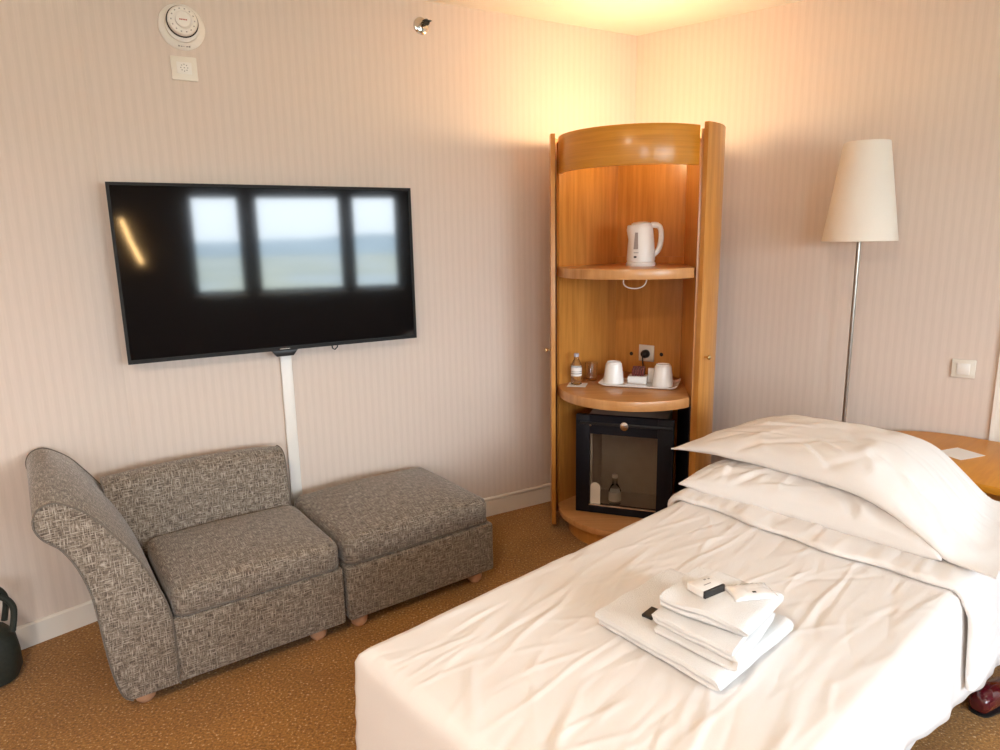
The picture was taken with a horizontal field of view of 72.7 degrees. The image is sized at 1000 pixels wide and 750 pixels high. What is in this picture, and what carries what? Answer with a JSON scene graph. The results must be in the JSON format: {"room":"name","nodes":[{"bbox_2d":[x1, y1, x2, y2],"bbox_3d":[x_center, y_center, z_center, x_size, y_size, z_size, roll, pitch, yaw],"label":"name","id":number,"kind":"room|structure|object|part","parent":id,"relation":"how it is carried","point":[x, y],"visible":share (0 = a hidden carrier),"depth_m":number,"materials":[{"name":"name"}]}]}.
{"room":"hotel room","nodes":[
{"label":"hotel room","id":0,"kind":"room"},
{"bbox_2d":[0,0,135,626],"bbox_3d":[-2.484,-0.063,1.584,0.120,2.488,2.900,9,15,41],"label":"wall","id":1,"kind":"structure","parent":0,"point":[63,386],"depth_m":2.44,"materials":[{"name":"paint"}]},
{"bbox_2d":[15,600,96,649],"bbox_3d":[-2.412,1.121,1.777,0.014,0.088,2.900,9,15,41],"label":"baseboard","id":2,"kind":"structure","parent":1,"relation":"attached to","point":[40,630],"depth_m":2.57,"materials":[{"name":"white paint"}]},
{"bbox_2d":[76,0,636,505],"bbox_3d":[-0.392,-0.443,3.280,2.571,2.488,0.120,-8,13,-29],"label":"wall","id":3,"kind":"structure","parent":0,"point":[461,114],"depth_m":3.09,"materials":[{"name":"paint"}]},
{"bbox_2d":[157,3,204,50],"bbox_3d":[-1.185,-1.306,2.537,0.164,0.164,0.071,-8,13,-29],"label":"fire alarm","id":4,"kind":"object","parent":3,"relation":"attached to","point":[180,26],"visible":1,"depth_m":2.53,"materials":[{"name":"white plastic"}]},
{"bbox_2d":[170,55,197,81],"bbox_3d":[-1.202,-1.166,2.587,0.092,0.086,0.014,-8,13,-29],"label":"wall plate","id":5,"kind":"object","parent":3,"relation":"attached to","point":[182,68],"visible":1,"depth_m":2.58,"materials":[{"name":"beige plastic"}]},
{"bbox_2d":[105,182,416,364],"bbox_3d":[-0.926,-0.430,2.847,1.187,0.700,0.081,-8,13,-29],"label":"television","id":6,"kind":"object","parent":3,"relation":"attached to","point":[203,270],"visible":1,"depth_m":2.77,"materials":[{"name":"black plastic"}]},
{"bbox_3d":[-0.922,-0.441,2.837,1.187,0.674,0.045,-8,13,-29],"label":"casing","id":7,"kind":"part","parent":6,"relation":"part of","materials":[{"name":"black plastic"}]},
{"bbox_2d":[279,356,301,505],"bbox_3d":[-0.924,0.304,3.029,0.048,0.962,0.018,-8,13,-29],"label":"duct","id":8,"kind":"object","parent":3,"relation":"attached to","point":[285,361],"visible":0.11,"depth_m":3.00,"materials":[{"name":"white plastic"}]},
{"bbox_2d":[414,17,431,34],"bbox_3d":[-0.333,-1.546,2.992,0.072,0.072,0.072,-8,13,-29],"label":"sprinkler","id":9,"kind":"object","parent":3,"relation":"attached to","point":[421,25],"visible":1,"depth_m":3.01,"materials":[{"name":"silver metal"}]},
{"bbox_2d":[483,483,550,500],"bbox_3d":[0.070,0.639,3.674,0.511,0.017,0.018,-8,13,-29],"label":"duct","id":10,"kind":"object","parent":3,"relation":"attached to","point":[548,484],"visible":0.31,"depth_m":3.68,"materials":[{"name":"white plastic"}]},
{"bbox_2d":[485,486,550,516],"bbox_3d":[-0.337,0.744,3.460,2.571,0.088,0.014,-8,13,-29],"label":"baseboard","id":11,"kind":"structure","parent":3,"relation":"attached to","point":[538,496],"depth_m":3.70,"materials":[{"name":"white paint"}]},
{"bbox_2d":[0,501,999,749],"bbox_3d":[0.389,1.347,0.875,5.808,0.100,5.694,-11,15,-41],"label":"floor","id":12,"kind":"structure","parent":0,"point":[299,694],"depth_m":2.23,"materials":[{"name":"carpet"}]},
{"bbox_2d":[0,587,22,686],"bbox_3d":[-1.774,0.894,2.233,0.176,0.328,0.318,9,15,41],"label":"handbag","id":13,"kind":"object","parent":12,"relation":"on","point":[11,659],"visible":1,"depth_m":2.29,"materials":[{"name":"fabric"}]},
{"bbox_3d":[-1.773,0.791,2.300,0.026,0.151,0.187,10,16,43],"label":"handle","id":14,"kind":"part","parent":13,"relation":"part of","materials":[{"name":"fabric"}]},
{"bbox_3d":[-1.691,0.804,2.227,0.026,0.151,0.187,8,15,39],"label":"handle","id":15,"kind":"part","parent":13,"relation":"part of","materials":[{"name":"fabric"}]},
{"bbox_2d":[25,445,345,702],"bbox_3d":[-1.132,0.623,2.482,0.898,0.741,0.666,-9,14,-35],"label":"sofa","id":16,"kind":"object","parent":12,"relation":"on","point":[190,567],"visible":1,"depth_m":2.33,"materials":[{"name":"grey fabric"}]},
{"bbox_3d":[-1.365,0.636,2.314,0.320,0.688,0.659,-9,14,-35],"label":"arm","id":17,"kind":"part","parent":16,"relation":"part of"},
{"bbox_3d":[-1.196,0.608,2.746,0.658,0.568,0.160,-9,14,-35],"label":"backrest","id":18,"kind":"part","parent":16,"relation":"part of","materials":[{"name":"grey fabric"}]},
{"bbox_2d":[147,506,338,616],"bbox_3d":[-0.954,0.644,2.515,0.566,0.135,0.501,-9,14,-35],"label":"seat cushion","id":19,"kind":"object","parent":16,"relation":"on","point":[213,560],"depth_m":2.40,"materials":[{"name":"grey fabric"}]},
{"bbox_2d":[294,467,492,625],"bbox_3d":[-0.473,0.679,2.946,0.665,0.422,0.600,-9,14,-36],"label":"ottoman","id":20,"kind":"object","parent":12,"relation":"on","point":[400,536],"visible":0.77,"depth_m":2.73,"materials":[{"name":"grey fabric"}]},
{"bbox_2d":[294,467,485,564],"bbox_3d":[-0.473,0.552,2.909,0.647,0.158,0.571,-9,14,-36],"label":"cushion","id":21,"kind":"object","parent":20,"relation":"on","point":[374,520],"depth_m":2.74,"materials":[{"name":"grey fabric"}]},
{"bbox_2d":[544,121,725,544],"bbox_3d":[0.631,-0.160,3.253,0.805,1.905,0.665,8,14,37],"label":"tall cabinet","id":22,"kind":"object","parent":12,"relation":"on","point":[604,180],"visible":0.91,"depth_m":3.29,"materials":[{"name":"brown wood"}]},
{"bbox_3d":[0.319,-0.207,3.427,0.080,1.870,0.425,5,13,26],"label":"door","id":23,"kind":"part","parent":22,"relation":"part of","materials":[{"name":"brown wood"}]},
{"bbox_2d":[567,382,587,386],"bbox_3d":[0.381,0.048,3.344,0.090,0.002,0.090,2,12,15],"label":"coaster","id":24,"kind":"object","parent":22,"relation":"on","point":[569,384],"visible":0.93,"depth_m":3.32,"materials":[{"name":"white paper"}]},
{"bbox_2d":[571,353,581,384],"bbox_3d":[0.374,-0.030,3.333,0.054,0.155,0.054,-1,11,0],"label":"water bottle","id":25,"kind":"object","parent":24,"relation":"on","point":[576,368],"visible":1,"depth_m":3.32,"materials":[{"name":"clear plastic"}]},
{"bbox_3d":[0.450,-0.236,3.486,0.016,1.790,0.475,10,16,43],"label":"panel","id":26,"kind":"part","parent":22,"relation":"part of","materials":[{"name":"brown wood"}]},
{"bbox_2d":[585,362,596,380],"bbox_3d":[0.463,-0.019,3.449,0.062,0.088,0.062,-1,11,0],"label":"glass tumbler","id":27,"kind":"object","parent":22,"relation":"on","point":[590,367],"visible":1,"depth_m":3.43,"materials":[{"name":"clear glass"}]},
{"bbox_2d":[559,493,674,536],"bbox_3d":[0.653,0.678,3.399,0.623,0.029,0.646,10,16,44],"label":"shelf","id":28,"kind":"object","parent":22,"relation":"attached to","point":[601,524],"depth_m":3.27,"materials":[{"name":"brown wood"}]},
{"bbox_2d":[558,371,688,411],"bbox_3d":[0.642,0.080,3.279,0.623,0.045,0.646,10,16,44],"label":"shelf","id":29,"kind":"object","parent":22,"relation":"attached to","point":[595,395],"depth_m":3.10,"materials":[{"name":"brown wood"}]},
{"bbox_2d":[576,409,674,517],"bbox_3d":[0.631,0.417,3.366,0.462,0.493,0.286,3,12,20],"label":"mini fridge","id":30,"kind":"object","parent":22,"relation":"on","point":[625,460],"visible":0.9,"depth_m":3.25,"materials":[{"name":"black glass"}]},
{"bbox_3d":[0.589,0.463,3.265,0.320,0.358,0.004,3,12,20],"label":"glass pane","id":31,"kind":"part","parent":30,"relation":"part of","materials":[{"name":"glass"}]},
{"bbox_3d":[0.584,0.242,3.199,0.044,0.044,0.015,3,12,20],"label":"lock knob","id":32,"kind":"part","parent":30,"relation":"part of","materials":[{"name":"silver metal"}]},
{"bbox_3d":[0.589,0.239,3.200,0.437,0.013,0.011,3,12,20],"label":"handle rail","id":33,"kind":"part","parent":30,"relation":"part of","materials":[{"name":"black plastic"}]},
{"bbox_2d":[558,263,693,279],"bbox_3d":[0.632,-0.484,3.165,0.623,0.044,0.646,10,16,44],"label":"shelf","id":34,"kind":"object","parent":22,"relation":"attached to","point":[566,271],"depth_m":2.94,"materials":[{"name":"brown wood"}]},
{"bbox_2d":[623,280,646,288],"bbox_3d":[0.611,-0.415,3.069,0.112,0.055,0.006,-1,11,0],"label":"cable","id":35,"kind":"object","parent":22,"relation":"hanging from","point":[623,280],"visible":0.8,"depth_m":3.07,"materials":[{"name":"beige plastic"}]},
{"bbox_2d":[598,377,680,389],"bbox_3d":[0.679,0.036,3.313,0.374,0.025,0.185,3,12,20],"label":"serving tray","id":36,"kind":"object","parent":22,"relation":"on","point":[675,382],"visible":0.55,"depth_m":3.27,"materials":[{"name":"plastic"}]},
{"bbox_2d":[603,360,623,384],"bbox_3d":[0.556,-0.016,3.347,0.100,0.106,0.116,-4,12,-15],"label":"coffee cup","id":37,"kind":"object","parent":36,"relation":"on","point":[613,374],"visible":1,"depth_m":3.30,"materials":[{"name":"ceramic"}]},
{"bbox_2d":[625,383,645,386],"bbox_3d":[0.651,0.049,3.264,0.103,0.007,0.056,6,14,32],"label":"paper packet","id":38,"kind":"object","parent":36,"relation":"on","point":[627,384],"visible":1,"depth_m":3.26,"materials":[{"name":"white paper"}]},
{"bbox_2d":[628,366,647,383],"bbox_3d":[0.678,-0.002,3.335,0.090,0.078,0.070,3,12,20],"label":"box","id":39,"kind":"object","parent":36,"relation":"on","point":[638,375],"visible":0.98,"depth_m":3.31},
{"bbox_2d":[648,368,653,382],"bbox_3d":[0.752,0.002,3.325,0.055,0.072,0.012,3,12,20],"label":"packet","id":40,"kind":"object","parent":36,"relation":"on","point":[650,370],"visible":0.46,"depth_m":3.32,"materials":[{"name":"white paper"}]},
{"bbox_2d":[652,363,672,387],"bbox_3d":[0.776,-0.002,3.257,0.100,0.106,0.116,-4,12,-15],"label":"coffee cup","id":41,"kind":"object","parent":36,"relation":"on","point":[662,375],"visible":1,"depth_m":3.21,"materials":[{"name":"ceramic"}]},
{"bbox_2d":[626,222,663,265],"bbox_3d":[0.663,-0.610,3.163,0.136,0.202,0.152,-12,16,-43],"label":"kettle","id":42,"kind":"object","parent":22,"relation":"on","point":[641,251],"visible":0.99,"depth_m":3.12,"materials":[{"name":"white plastic"}]},
{"bbox_3d":[0.656,-0.703,3.150,0.092,0.014,0.092,1,11,8],"label":"lid","id":43,"kind":"part","parent":42,"relation":"part of","materials":[{"name":"white plastic"}]},
{"bbox_3d":[0.730,-0.628,3.155,0.060,0.162,0.027,1,11,8],"label":"handle","id":44,"kind":"part","parent":42,"relation":"part of","materials":[{"name":"white plastic"}]},
{"bbox_2d":[639,344,653,365],"bbox_3d":[0.750,-0.091,3.537,0.086,0.124,0.059,8,15,39],"label":"wall socket","id":45,"kind":"object","parent":22,"relation":"attached to","point":[646,352],"visible":0.85,"depth_m":3.53,"materials":[{"name":"beige plastic"}]},
{"bbox_3d":[0.777,-0.251,3.530,0.391,1.790,0.016,8,15,39],"label":"panel","id":46,"kind":"part","parent":22,"relation":"part of","materials":[{"name":"brown wood"}]},
{"bbox_3d":[0.887,-0.186,3.197,0.016,1.790,0.420,0,11,7],"label":"panel","id":47,"kind":"part","parent":22,"relation":"part of","materials":[{"name":"brown wood"}]},
{"bbox_3d":[0.963,-0.166,3.166,0.083,1.870,0.436,3,12,18],"label":"door","id":48,"kind":"part","parent":22,"relation":"part of","materials":[{"name":"brown wood"}]},
{"bbox_2d":[821,139,898,421],"bbox_3d":[1.559,-0.088,3.033,0.296,1.817,0.296,3,12,19],"label":"floor lamp","id":49,"kind":"object","parent":12,"relation":"on","point":[862,208],"visible":0.8,"depth_m":2.80,"materials":[{"name":"fabric"}]},
{"bbox_3d":[1.546,-0.778,2.894,0.296,0.409,0.296,-1,11,0],"label":"lamp shade","id":50,"kind":"part","parent":49,"relation":"part of","materials":[{"name":"fabric"}]},
{"bbox_2d":[906,741,915,749],"bbox_3d":[0.731,0.810,1.953,1.950,0.515,0.770,-11,15,-41],"label":"bed","id":51,"kind":"object","parent":12,"relation":"on","point":[909,747],"visible":0.02,"depth_m":1.77,"materials":[{"name":"fabric"}]},
{"bbox_2d":[355,487,999,749],"bbox_3d":[0.728,0.732,1.918,2.090,0.482,0.955,-11,15,-41],"label":"duvet","id":52,"kind":"object","parent":51,"relation":"on","point":[881,648],"visible":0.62,"depth_m":1.52,"materials":[{"name":"fabric"}]},
{"bbox_2d":[595,568,793,690],"bbox_3d":[0.443,0.566,1.561,0.322,0.045,0.350,-10,14,-37],"label":"folded towel","id":53,"kind":"object","parent":52,"relation":"on","point":[623,617],"visible":0.56,"depth_m":1.50,"materials":[{"name":"white fabric"}]},
{"bbox_2d":[642,606,656,619],"bbox_3d":[0.347,0.545,1.555,0.026,0.007,0.044,9,15,42],"label":"packet","id":54,"kind":"object","parent":53,"relation":"on","point":[647,614],"visible":0.73,"depth_m":1.55,"materials":[{"name":"black plastic"}]},
{"bbox_2d":[651,606,774,671],"bbox_3d":[0.470,0.533,1.495,0.229,0.048,0.246,-11,15,-39],"label":"folded towel","id":55,"kind":"object","parent":53,"relation":"on","point":[727,649],"visible":0.44,"depth_m":1.41,"materials":[{"name":"white fabric"}]},
{"bbox_2d":[660,567,783,636],"bbox_3d":[0.485,0.491,1.491,0.202,0.037,0.193,9,15,42],"label":"folded towel","id":56,"kind":"object","parent":55,"relation":"on","point":[720,610],"visible":0.77,"depth_m":1.45,"materials":[{"name":"white fabric"}]},
{"bbox_2d":[687,575,724,598],"bbox_3d":[0.453,0.466,1.497,0.062,0.016,0.052,-8,13,-31],"label":"soap box","id":57,"kind":"object","parent":56,"relation":"on","point":[706,587],"visible":1,"depth_m":1.49,"materials":[{"name":"white cardboard"}]},
{"bbox_2d":[725,582,779,601],"bbox_3d":[0.549,0.471,1.489,0.100,0.010,0.066,-2,11,-7],"label":"sachet","id":58,"kind":"object","parent":56,"relation":"on","point":[761,590],"visible":0.98,"depth_m":1.48,"materials":[{"name":"white"}]},
{"bbox_2d":[679,458,941,560],"bbox_3d":[1.112,0.354,2.283,0.570,0.141,0.810,-11,15,-41],"label":"pillow","id":59,"kind":"object","parent":52,"relation":"on","point":[789,495],"visible":0.49,"depth_m":2.11,"materials":[{"name":"fabric"}]},
{"bbox_2d":[671,415,999,578],"bbox_3d":[1.177,0.293,2.272,0.580,0.211,1.050,-9,14,-34],"label":"pillow","id":60,"kind":"object","parent":59,"relation":"on","point":[906,476],"visible":1,"depth_m":2.07,"materials":[{"name":"fabric"}]},
{"bbox_2d":[896,431,999,500],"bbox_3d":[2.028,0.633,2.591,0.630,0.562,1.275,-11,15,-41],"label":"bedside table","id":61,"kind":"object","parent":12,"relation":"on","point":[984,471],"visible":0.3,"depth_m":2.73,"materials":[{"name":"brown wood"}]},
{"bbox_2d":[941,447,984,459],"bbox_3d":[1.853,0.317,2.745,0.138,0.001,0.116,-5,12,-19],"label":"note card","id":62,"kind":"object","parent":61,"relation":"on","point":[957,453],"visible":0.79,"depth_m":2.74,"materials":[{"name":"white paper"}]},
{"bbox_3d":[2.283,0.600,2.552,0.015,0.432,0.773,-11,15,-41],"label":"modesty panel","id":63,"kind":"part","parent":61,"relation":"part of","materials":[{"name":"brown wood"}]},
{"bbox_2d":[968,676,999,717],"bbox_3d":[1.553,0.983,2.125,0.245,0.078,0.086,-8,13,-29],"label":"shoe","id":64,"kind":"object","parent":12,"relation":"on","point":[984,702],"visible":0.86,"depth_m":2.07,"materials":[{"name":"red leather"}]},
{"bbox_2d":[426,0,803,35],"bbox_3d":[0.342,-1.190,0.364,5.808,0.100,5.694,-11,15,-41],"label":"ceiling","id":65,"kind":"structure","parent":0,"point":[630,17],"depth_m":3.19,"materials":[{"name":"paint"}]},
{"bbox_2d":[635,0,999,463],"bbox_3d":[1.472,-0.498,3.379,1.735,2.488,0.120,8,14,37],"label":"wall","id":66,"kind":"structure","parent":0,"point":[791,84],"depth_m":3.14,"materials":[{"name":"paint"}]},
{"bbox_2d":[950,359,976,378],"bbox_3d":[2.017,-0.027,2.961,0.088,0.080,0.016,8,14,37],"label":"light switch","id":67,"kind":"object","parent":66,"relation":"attached to","point":[961,368],"visible":1,"depth_m":2.96,"materials":[{"name":"beige plastic"}]},
{"bbox_2d":[989,355,999,440],"bbox_3d":[2.112,-0.395,2.808,0.014,2.488,0.012,8,14,37],"label":"trim","id":68,"kind":"structure","parent":66,"relation":"attached to","point":[997,386],"depth_m":2.91,"materials":[{"name":"white paint"}]},
{"bbox_2d":[993,387,999,441],"bbox_3d":[3.232,-0.191,1.692,0.120,2.488,3.174,-11,15,-41],"label":"wall","id":69,"kind":"structure","parent":0,"point":[996,435],"depth_m":2.92,"materials":[{"name":"white paint"}]}
]}

